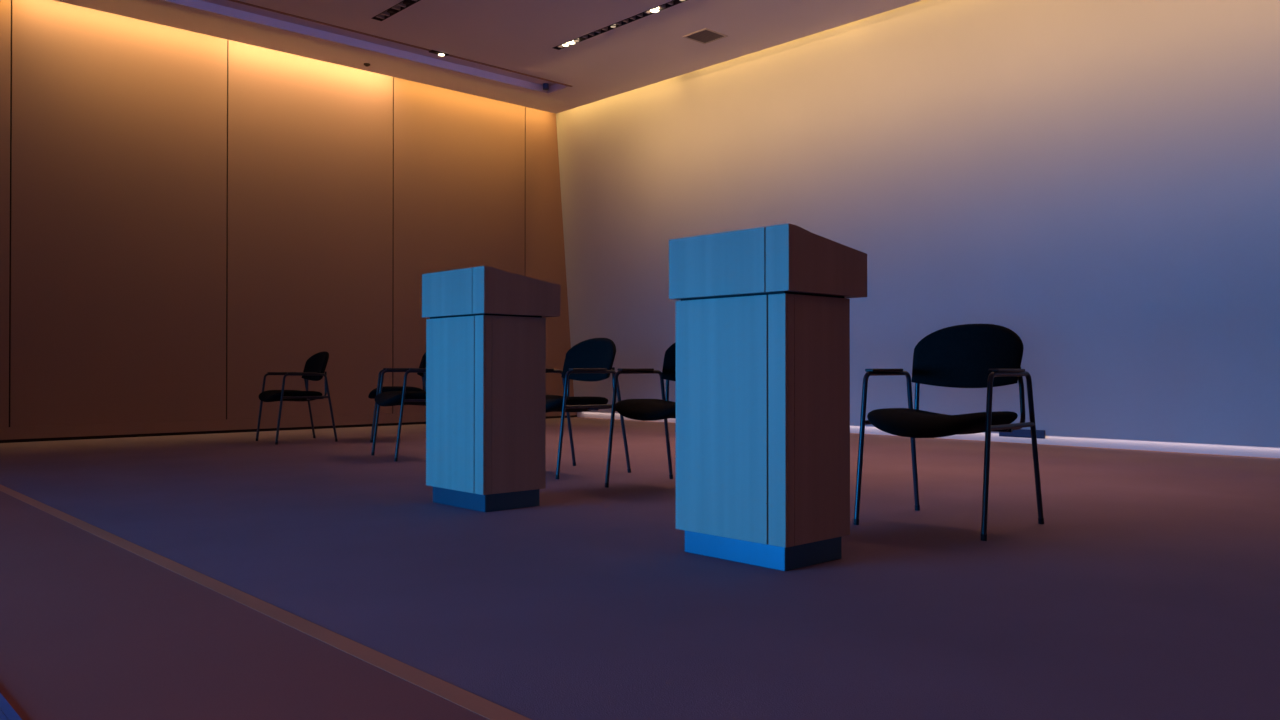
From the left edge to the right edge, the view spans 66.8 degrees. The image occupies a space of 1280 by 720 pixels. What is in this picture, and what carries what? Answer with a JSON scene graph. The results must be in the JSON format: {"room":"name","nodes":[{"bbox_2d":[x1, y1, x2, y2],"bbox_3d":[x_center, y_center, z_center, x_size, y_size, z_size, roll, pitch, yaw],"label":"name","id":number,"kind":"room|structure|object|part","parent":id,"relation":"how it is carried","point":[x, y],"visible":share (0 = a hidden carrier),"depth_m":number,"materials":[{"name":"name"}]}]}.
{"room":"conference hall","nodes":[
{"label":"conference hall","id":0,"kind":"room"},
{"bbox_2d":[0,491,489,719],"bbox_3d":[-5.242,0.699,-0.172,10.100,0.001,14.900,0,-1,-43],"label":"floor","id":1,"kind":"structure","parent":0,"point":[92,628],"depth_m":2.39,"materials":[{"name":"carpet"}]},
{"bbox_2d":[0,693,21,719],"bbox_3d":[-1.804,0.712,1.799,1.014,0.004,2.100,0,-1,-43],"label":"floor mat","id":2,"kind":"object","parent":1,"relation":"on","point":[7,712],"visible":1,"depth_m":1.96,"materials":[{"name":"carpet"}]},
{"bbox_2d":[0,0,576,442],"bbox_3d":[-7.354,-1.615,7.728,17.750,4.750,0.090,0,-1,-43],"label":"wall","id":3,"kind":"structure","parent":0,"point":[188,218],"depth_m":10.37,"materials":[{"name":"brown wood"}]},
{"bbox_3d":[-6.597,-1.682,8.380,1.965,4.605,0.012,0,-1,-43],"label":"wall panel","id":4,"kind":"part","parent":3,"relation":"part of","materials":[{"name":"brown wood"}]},
{"bbox_3d":[-5.150,-1.671,9.727,1.965,4.605,0.012,0,-1,-43],"label":"wall panel","id":5,"kind":"part","parent":3,"relation":"part of","materials":[{"name":"brown wood"}]},
{"bbox_3d":[-7.328,0.673,7.681,17.750,0.115,0.012,0,-1,-43],"label":"rail","id":6,"kind":"part","parent":3,"relation":"part of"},
{"bbox_3d":[-3.708,-1.661,11.070,1.952,4.605,0.012,0,-1,-43],"label":"wall panel","id":7,"kind":"part","parent":3,"relation":"part of","materials":[{"name":"brown wood"}]},
{"bbox_3d":[-2.270,-1.651,12.409,1.953,4.605,0.012,0,-1,-43],"label":"wall panel","id":8,"kind":"part","parent":3,"relation":"part of","materials":[{"name":"brown wood"}]},
{"bbox_3d":[-1.192,-1.643,13.413,0.970,4.605,0.012,0,-1,-43],"label":"wall panel","id":9,"kind":"part","parent":3,"relation":"part of","materials":[{"name":"brown wood"}]},
{"bbox_2d":[55,0,921,113],"bbox_3d":[-2.494,-3.409,2.027,17.075,0.001,14.327,0,-1,-43],"label":"ceiling","id":10,"kind":"structure","parent":0,"point":[521,36],"depth_m":9.92,"materials":[{"name":"paint"}]},
{"bbox_2d":[164,0,567,92],"bbox_3d":[-7.003,-3.418,6.374,16.400,0.085,0.425,0,-1,-43],"label":"ceiling light recess","id":11,"kind":"structure","parent":10,"relation":"attached to","point":[224,7],"depth_m":10.35,"materials":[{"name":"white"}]},
{"bbox_2d":[543,83,548,89],"bbox_3d":[-1.165,-3.381,12.005,0.070,0.070,0.070,0,-1,-43],"label":"sensor","id":12,"kind":"object","parent":11,"relation":"attached to","point":[545,85],"visible":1,"depth_m":11.98,"materials":[{"name":"black plastic"}]},
{"bbox_2d":[371,0,419,20],"bbox_3d":[-0.435,-3.406,7.229,0.110,0.086,6.335,0,-1,-43],"label":"recessed light slot","id":13,"kind":"object","parent":10,"relation":"attached to","point":[404,4],"visible":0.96,"depth_m":9.30,"materials":[{"name":"grey metal"}]},
{"bbox_2d":[228,0,571,86],"bbox_3d":[-6.840,-3.384,6.214,16.420,0.026,0.039,0,-1,-43],"label":"trim","id":14,"kind":"structure","parent":10,"relation":"attached to","point":[236,1],"depth_m":10.08,"materials":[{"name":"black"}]},
{"bbox_2d":[429,50,448,55],"bbox_3d":[-2.189,-3.338,10.552,0.210,0.030,0.070,0,-1,-43],"label":"recessed light","id":15,"kind":"object","parent":14,"relation":"attached to","point":[431,51],"visible":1,"depth_m":10.54,"materials":[{"name":"grey"}]},
{"bbox_2d":[553,0,686,49],"bbox_3d":[1.078,-3.397,8.290,0.101,0.086,5.825,0,-1,-43],"label":"recessed light slot","id":16,"kind":"object","parent":10,"relation":"attached to","point":[674,2],"visible":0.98,"depth_m":9.69,"materials":[{"name":"grey"}]},
{"bbox_2d":[683,28,727,43],"bbox_3d":[0.675,-3.346,10.021,0.330,0.014,0.330,0,-1,-43],"label":"ceiling vent","id":17,"kind":"object","parent":10,"relation":"in","point":[704,36],"visible":1,"depth_m":10.02,"materials":[{"name":"grey"}]},
{"bbox_2d":[688,30,721,42],"bbox_3d":[0.675,-3.347,10.021,0.290,0.008,0.290,0,-1,-43],"label":"grille","id":18,"kind":"object","parent":17,"relation":"attached to","point":[701,36],"depth_m":10.02,"materials":[{"name":"grey"}]},
{"bbox_2d":[0,417,1279,719],"bbox_3d":[1.440,0.747,6.049,8.040,0.001,14.900,0,-1,-43],"label":"floor","id":19,"kind":"structure","parent":0,"point":[1148,586],"depth_m":3.35,"materials":[{"name":"carpet"}]},
{"bbox_2d":[0,484,530,719],"bbox_3d":[-1.426,0.740,3.184,0.060,0.030,14.613,0,-1,-43],"label":"trim","id":20,"kind":"structure","parent":19,"relation":"attached to","point":[481,706],"depth_m":2.58,"materials":[{"name":"brown wood"}]},
{"bbox_2d":[256,351,337,444],"bbox_3d":[-3.272,0.345,9.214,0.602,0.858,0.590,0,-1,-39],"label":"armchair","id":21,"kind":"object","parent":19,"relation":"on","point":[315,366],"visible":1,"depth_m":9.14,"materials":[{"name":"black fabric"}]},
{"bbox_3d":[-3.629,0.496,9.277,0.086,0.547,0.021,0,-1,-36],"label":"leg","id":22,"kind":"part","parent":21,"relation":"part of","materials":[{"name":"black metal"}]},
{"bbox_3d":[-3.284,0.493,8.851,0.086,0.547,0.021,0,-1,-42],"label":"leg","id":23,"kind":"part","parent":21,"relation":"part of","materials":[{"name":"black metal"}]},
{"bbox_3d":[-3.446,0.177,9.426,0.424,0.101,0.023,0,-1,-39],"label":"armrest","id":24,"kind":"part","parent":21,"relation":"part of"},
{"bbox_3d":[-3.309,0.341,9.185,0.508,0.108,0.535,0,-1,-39],"label":"seat","id":25,"kind":"part","parent":21,"relation":"part of","materials":[{"name":"black fabric"}]},
{"bbox_3d":[-3.103,0.173,9.002,0.424,0.101,0.023,0,-1,-39],"label":"armrest","id":26,"kind":"part","parent":21,"relation":"part of","materials":[{"name":"black metal"}]},
{"bbox_3d":[-3.099,0.345,9.001,0.439,0.023,0.020,0,-1,-39],"label":"seat rail","id":27,"kind":"part","parent":21,"relation":"part of","materials":[{"name":"black metal"}]},
{"bbox_3d":[-3.258,0.499,9.583,0.021,0.548,0.112,0,-1,45],"label":"leg","id":28,"kind":"part","parent":21,"relation":"part of","materials":[{"name":"black metal"}]},
{"bbox_3d":[-3.104,0.059,9.353,0.153,0.284,0.495,0,-1,-39],"label":"backrest","id":29,"kind":"part","parent":21,"relation":"part of","materials":[{"name":"black fabric"}]},
{"bbox_3d":[-2.907,0.495,9.150,0.112,0.548,0.021,0,-1,-33],"label":"leg","id":30,"kind":"part","parent":21,"relation":"part of","materials":[{"name":"black metal"}]},
{"bbox_2d":[368,352,425,442],"bbox_3d":[-2.309,0.322,9.425,0.637,0.908,0.624,0,0,-15],"label":"armchair","id":31,"kind":"object","parent":19,"relation":"on","point":[374,392],"visible":0.5,"depth_m":9.16,"materials":[{"name":"black fabric"}]},
{"bbox_3d":[-2.477,0.479,9.079,0.091,0.579,0.022,0,0,-18],"label":"leg","id":32,"kind":"part","parent":31,"relation":"part of","materials":[{"name":"black metal"}]},
{"bbox_3d":[-2.357,0.317,9.412,0.538,0.114,0.566,0,0,-15],"label":"seat","id":33,"kind":"part","parent":31,"relation":"part of","materials":[{"name":"black fabric"}]},
{"bbox_3d":[-2.238,0.140,9.147,0.449,0.107,0.024,0,0,-15],"label":"armrest","id":34,"kind":"part","parent":31,"relation":"part of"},
{"bbox_3d":[-2.088,0.019,9.487,0.162,0.301,0.524,0,0,-15],"label":"backrest","id":35,"kind":"part","parent":31,"relation":"part of","materials":[{"name":"black fabric"}]},
{"bbox_2d":[371,368,425,461],"bbox_3d":[-1.734,0.308,7.641,0.637,0.908,0.624,0,-1,-32],"label":"armchair","id":36,"kind":"object","parent":19,"relation":"on","point":[388,398],"visible":0.43,"depth_m":7.37,"materials":[{"name":"black metal"}]},
{"bbox_3d":[-2.100,0.469,7.753,0.091,0.579,0.022,0,-1,-29],"label":"leg","id":37,"kind":"part","parent":36,"relation":"part of","materials":[{"name":"black metal"}]},
{"bbox_3d":[-1.889,0.130,7.886,0.449,0.107,0.024,0,-1,-32],"label":"armrest","id":38,"kind":"part","parent":36,"relation":"part of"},
{"bbox_3d":[-1.776,0.303,7.615,0.538,0.114,0.566,0,-1,-32],"label":"seat","id":39,"kind":"part","parent":36,"relation":"part of","materials":[{"name":"black fabric"}]},
{"bbox_3d":[-1.793,0.465,7.261,0.091,0.579,0.022,0,-1,-35],"label":"leg","id":40,"kind":"part","parent":36,"relation":"part of","materials":[{"name":"black metal"}]},
{"bbox_3d":[-1.584,0.126,7.396,0.449,0.107,0.024,0,-1,-32],"label":"armrest","id":41,"kind":"part","parent":36,"relation":"part of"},
{"bbox_3d":[-1.579,0.307,7.395,0.465,0.024,0.021,0,-1,-32],"label":"seat rail","id":42,"kind":"part","parent":36,"relation":"part of","materials":[{"name":"black metal"}]},
{"bbox_2d":[422,266,560,511],"bbox_3d":[-0.771,0.146,5.003,0.464,1.187,0.574,0,-1,-43],"label":"lectern","id":43,"kind":"object","parent":19,"relation":"on","point":[486,325],"visible":1,"depth_m":4.80,"materials":[{"name":"brown wood"}]},
{"bbox_3d":[-0.972,-0.336,4.892,0.014,0.226,0.468,0,-1,-43],"label":"head panel","id":44,"kind":"part","parent":43,"relation":"part of","materials":[{"name":"brown wood"}]},
{"bbox_3d":[-0.956,0.218,4.888,0.014,0.864,0.446,0,-1,-43],"label":"panel","id":45,"kind":"part","parent":43,"relation":"part of","materials":[{"name":"brown wood"}]},
{"bbox_3d":[-0.774,-0.337,4.680,0.014,0.226,0.100,0,-1,-43],"label":"head corner panel","id":46,"kind":"part","parent":43,"relation":"part of","materials":[{"name":"brown wood"}]},
{"bbox_3d":[-0.774,0.216,4.692,0.014,0.864,0.076,0,-1,-43],"label":"corner panel","id":47,"kind":"part","parent":43,"relation":"part of","materials":[{"name":"brown wood"}]},
{"bbox_3d":[-0.734,0.216,4.686,0.035,0.864,0.013,0,-1,-43],"label":"edge panel","id":48,"kind":"part","parent":43,"relation":"part of","materials":[{"name":"brown wood"}]},
{"bbox_3d":[-0.602,0.217,4.810,0.325,0.864,0.013,0,-1,-43],"label":"panel","id":49,"kind":"part","parent":43,"relation":"part of","materials":[{"name":"brown wood"}]},
{"bbox_2d":[546,338,630,478],"bbox_3d":[-0.498,0.299,6.496,0.637,0.908,0.624,0,-1,-41],"label":"armchair","id":50,"kind":"object","parent":19,"relation":"on","point":[590,359],"visible":0.82,"depth_m":6.46,"materials":[{"name":"black fabric"}]},
{"bbox_3d":[-0.692,0.121,6.712,0.449,0.107,0.024,0,-1,-41],"label":"armrest","id":51,"kind":"part","parent":50,"relation":"part of","materials":[{"name":"black metal"}]},
{"bbox_3d":[-0.494,0.456,6.111,0.091,0.579,0.022,0,-1,-44],"label":"leg","id":52,"kind":"part","parent":50,"relation":"part of","materials":[{"name":"black metal"}]},
{"bbox_3d":[-0.500,0.462,6.887,0.022,0.580,0.119,0,-1,42],"label":"leg","id":53,"kind":"part","parent":50,"relation":"part of","materials":[{"name":"black metal"}]},
{"bbox_3d":[-0.535,0.294,6.463,0.538,0.114,0.566,0,-1,-41],"label":"seat","id":54,"kind":"part","parent":50,"relation":"part of","materials":[{"name":"black fabric"}]},
{"bbox_3d":[-0.305,0.299,6.279,0.465,0.024,0.021,0,-1,-41],"label":"seat rail","id":55,"kind":"part","parent":50,"relation":"part of","materials":[{"name":"black metal"}]},
{"bbox_3d":[-0.326,-0.004,6.650,0.162,0.301,0.524,0,-1,-41],"label":"backrest","id":56,"kind":"part","parent":50,"relation":"part of","materials":[{"name":"black fabric"}]},
{"bbox_3d":[-0.309,0.117,6.279,0.449,0.107,0.024,0,-1,-41],"label":"armrest","id":57,"kind":"part","parent":50,"relation":"part of","materials":[{"name":"black metal"}]},
{"bbox_3d":[-0.109,0.458,6.445,0.119,0.580,0.022,0,-1,-35],"label":"leg","id":58,"kind":"part","parent":50,"relation":"part of","materials":[{"name":"black metal"}]},
{"bbox_2d":[605,342,675,487],"bbox_3d":[0.213,0.292,5.682,0.624,0.908,0.637,0,-1,42],"label":"armchair","id":59,"kind":"object","parent":19,"relation":"on","point":[635,409],"visible":0.46,"depth_m":5.69,"materials":[{"name":"black fabric"}]},
{"bbox_3d":[-0.170,0.452,5.690,0.091,0.579,0.022,0,-1,-45],"label":"leg","id":60,"kind":"part","parent":59,"relation":"part of","materials":[{"name":"metal"}]},
{"bbox_3d":[-0.003,0.114,5.875,0.024,0.107,0.449,0,-1,42],"label":"armrest","id":61,"kind":"part","parent":59,"relation":"part of","materials":[{"name":"black metal"}]},
{"bbox_3d":[0.180,0.288,5.645,0.566,0.114,0.538,0,-1,42],"label":"seat","id":62,"kind":"part","parent":59,"relation":"part of","materials":[{"name":"black fabric"}]},
{"bbox_3d":[0.169,0.455,6.070,0.022,0.580,0.119,0,-1,36],"label":"leg","id":63,"kind":"part","parent":59,"relation":"part of","materials":[{"name":"black metal"}]},
{"bbox_3d":[0.368,-0.010,5.854,0.524,0.301,0.162,0,-1,42],"label":"backrest","id":64,"kind":"part","parent":59,"relation":"part of","materials":[{"name":"black fabric"}]},
{"bbox_2d":[669,223,866,570],"bbox_3d":[0.476,0.135,3.641,0.464,1.187,0.574,0,-1,-43],"label":"lectern","id":65,"kind":"object","parent":19,"relation":"on","point":[763,313],"visible":1,"depth_m":3.45,"materials":[{"name":"brown"}]},
{"bbox_3d":[0.275,-0.346,3.530,0.014,0.226,0.468,0,-1,-43],"label":"head panel","id":66,"kind":"part","parent":65,"relation":"part of","materials":[{"name":"brown wood"}]},
{"bbox_3d":[0.291,0.207,3.526,0.014,0.864,0.446,0,-1,-43],"label":"panel","id":67,"kind":"part","parent":65,"relation":"part of","materials":[{"name":"brown wood"}]},
{"bbox_3d":[0.474,0.206,3.331,0.014,0.864,0.076,0,-1,-43],"label":"corner panel","id":68,"kind":"part","parent":65,"relation":"part of","materials":[{"name":"brown wood"}]},
{"bbox_3d":[0.473,-0.348,3.318,0.014,0.226,0.100,0,-1,-43],"label":"head corner panel","id":69,"kind":"part","parent":65,"relation":"part of","materials":[{"name":"brown wood"}]},
{"bbox_3d":[0.513,0.206,3.325,0.035,0.864,0.013,0,-1,-43],"label":"edge panel","id":70,"kind":"part","parent":65,"relation":"part of","materials":[{"name":"brown wood"}]},
{"bbox_3d":[0.646,0.207,3.448,0.325,0.864,0.013,0,-1,-43],"label":"panel","id":71,"kind":"part","parent":65,"relation":"part of","materials":[{"name":"brown wood"}]},
{"bbox_2d":[853,324,1043,540],"bbox_3d":[1.371,0.282,4.335,0.624,0.908,0.637,0,-1,43],"label":"armchair","id":72,"kind":"object","parent":19,"relation":"on","point":[988,356],"visible":1,"depth_m":4.36,"materials":[{"name":"black fabric"}]},
{"bbox_3d":[0.987,0.442,4.348,0.091,0.579,0.022,0,-1,-44],"label":"leg","id":73,"kind":"part","parent":72,"relation":"part of","materials":[{"name":"metal"}]},
{"bbox_3d":[1.158,0.104,4.531,0.024,0.107,0.449,0,-1,43],"label":"armrest","id":74,"kind":"part","parent":72,"relation":"part of","materials":[{"name":"black metal"}]},
{"bbox_3d":[1.332,0.445,4.723,0.022,0.580,0.119,0,-1,37],"label":"leg","id":75,"kind":"part","parent":72,"relation":"part of","materials":[{"name":"metal"}]},
{"bbox_3d":[1.337,0.277,4.298,0.566,0.114,0.538,0,-1,43],"label":"seat","id":76,"kind":"part","parent":72,"relation":"part of","materials":[{"name":"black fabric"}]},
{"bbox_3d":[1.528,-0.020,4.505,0.524,0.301,0.162,0,-1,43],"label":"backrest","id":77,"kind":"part","parent":72,"relation":"part of","materials":[{"name":"black fabric"}]},
{"bbox_3d":[1.412,0.439,3.952,0.022,0.579,0.091,0,-1,40],"label":"leg","id":78,"kind":"part","parent":72,"relation":"part of","materials":[{"name":"metal"}]},
{"bbox_3d":[1.409,0.304,4.376,0.540,0.020,0.020,0,-1,43],"label":"cross rail","id":79,"kind":"part","parent":72,"relation":"part of","materials":[{"name":"black metal"}]},
{"bbox_3d":[1.580,0.101,4.136,0.024,0.107,0.449,0,-1,43],"label":"armrest","id":80,"kind":"part","parent":72,"relation":"part of","materials":[{"name":"black metal"}]},
{"bbox_3d":[1.584,0.282,4.137,0.021,0.024,0.465,0,-1,43],"label":"seat rail","id":81,"kind":"part","parent":72,"relation":"part of","materials":[{"name":"black metal"}]},
{"bbox_3d":[1.763,0.442,4.321,0.119,0.580,0.022,0,-1,-41],"label":"leg","id":82,"kind":"part","parent":72,"relation":"part of","materials":[{"name":"metal"}]},
{"bbox_2d":[556,0,1279,447],"bbox_3d":[3.944,-1.655,8.203,0.448,4.662,14.613,0,-1,-43],"label":"wall","id":83,"kind":"structure","parent":0,"point":[1096,183],"depth_m":8.82,"materials":[{"name":"white paint"}]},
{"bbox_2d":[576,412,1279,458],"bbox_3d":[4.104,0.705,8.334,0.025,0.120,14.613,0,-1,-43],"label":"baseboard","id":84,"kind":"structure","parent":83,"relation":"attached to","point":[1252,451],"depth_m":8.35,"materials":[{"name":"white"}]},
{"bbox_2d":[999,429,1044,438],"bbox_3d":[3.496,0.672,8.885,0.032,0.075,0.426,0,-1,-43],"label":"outlet panel","id":85,"kind":"object","parent":83,"relation":"attached to","point":[1023,433],"visible":0.81,"depth_m":8.86,"materials":[{"name":"plastic"}]}
]}

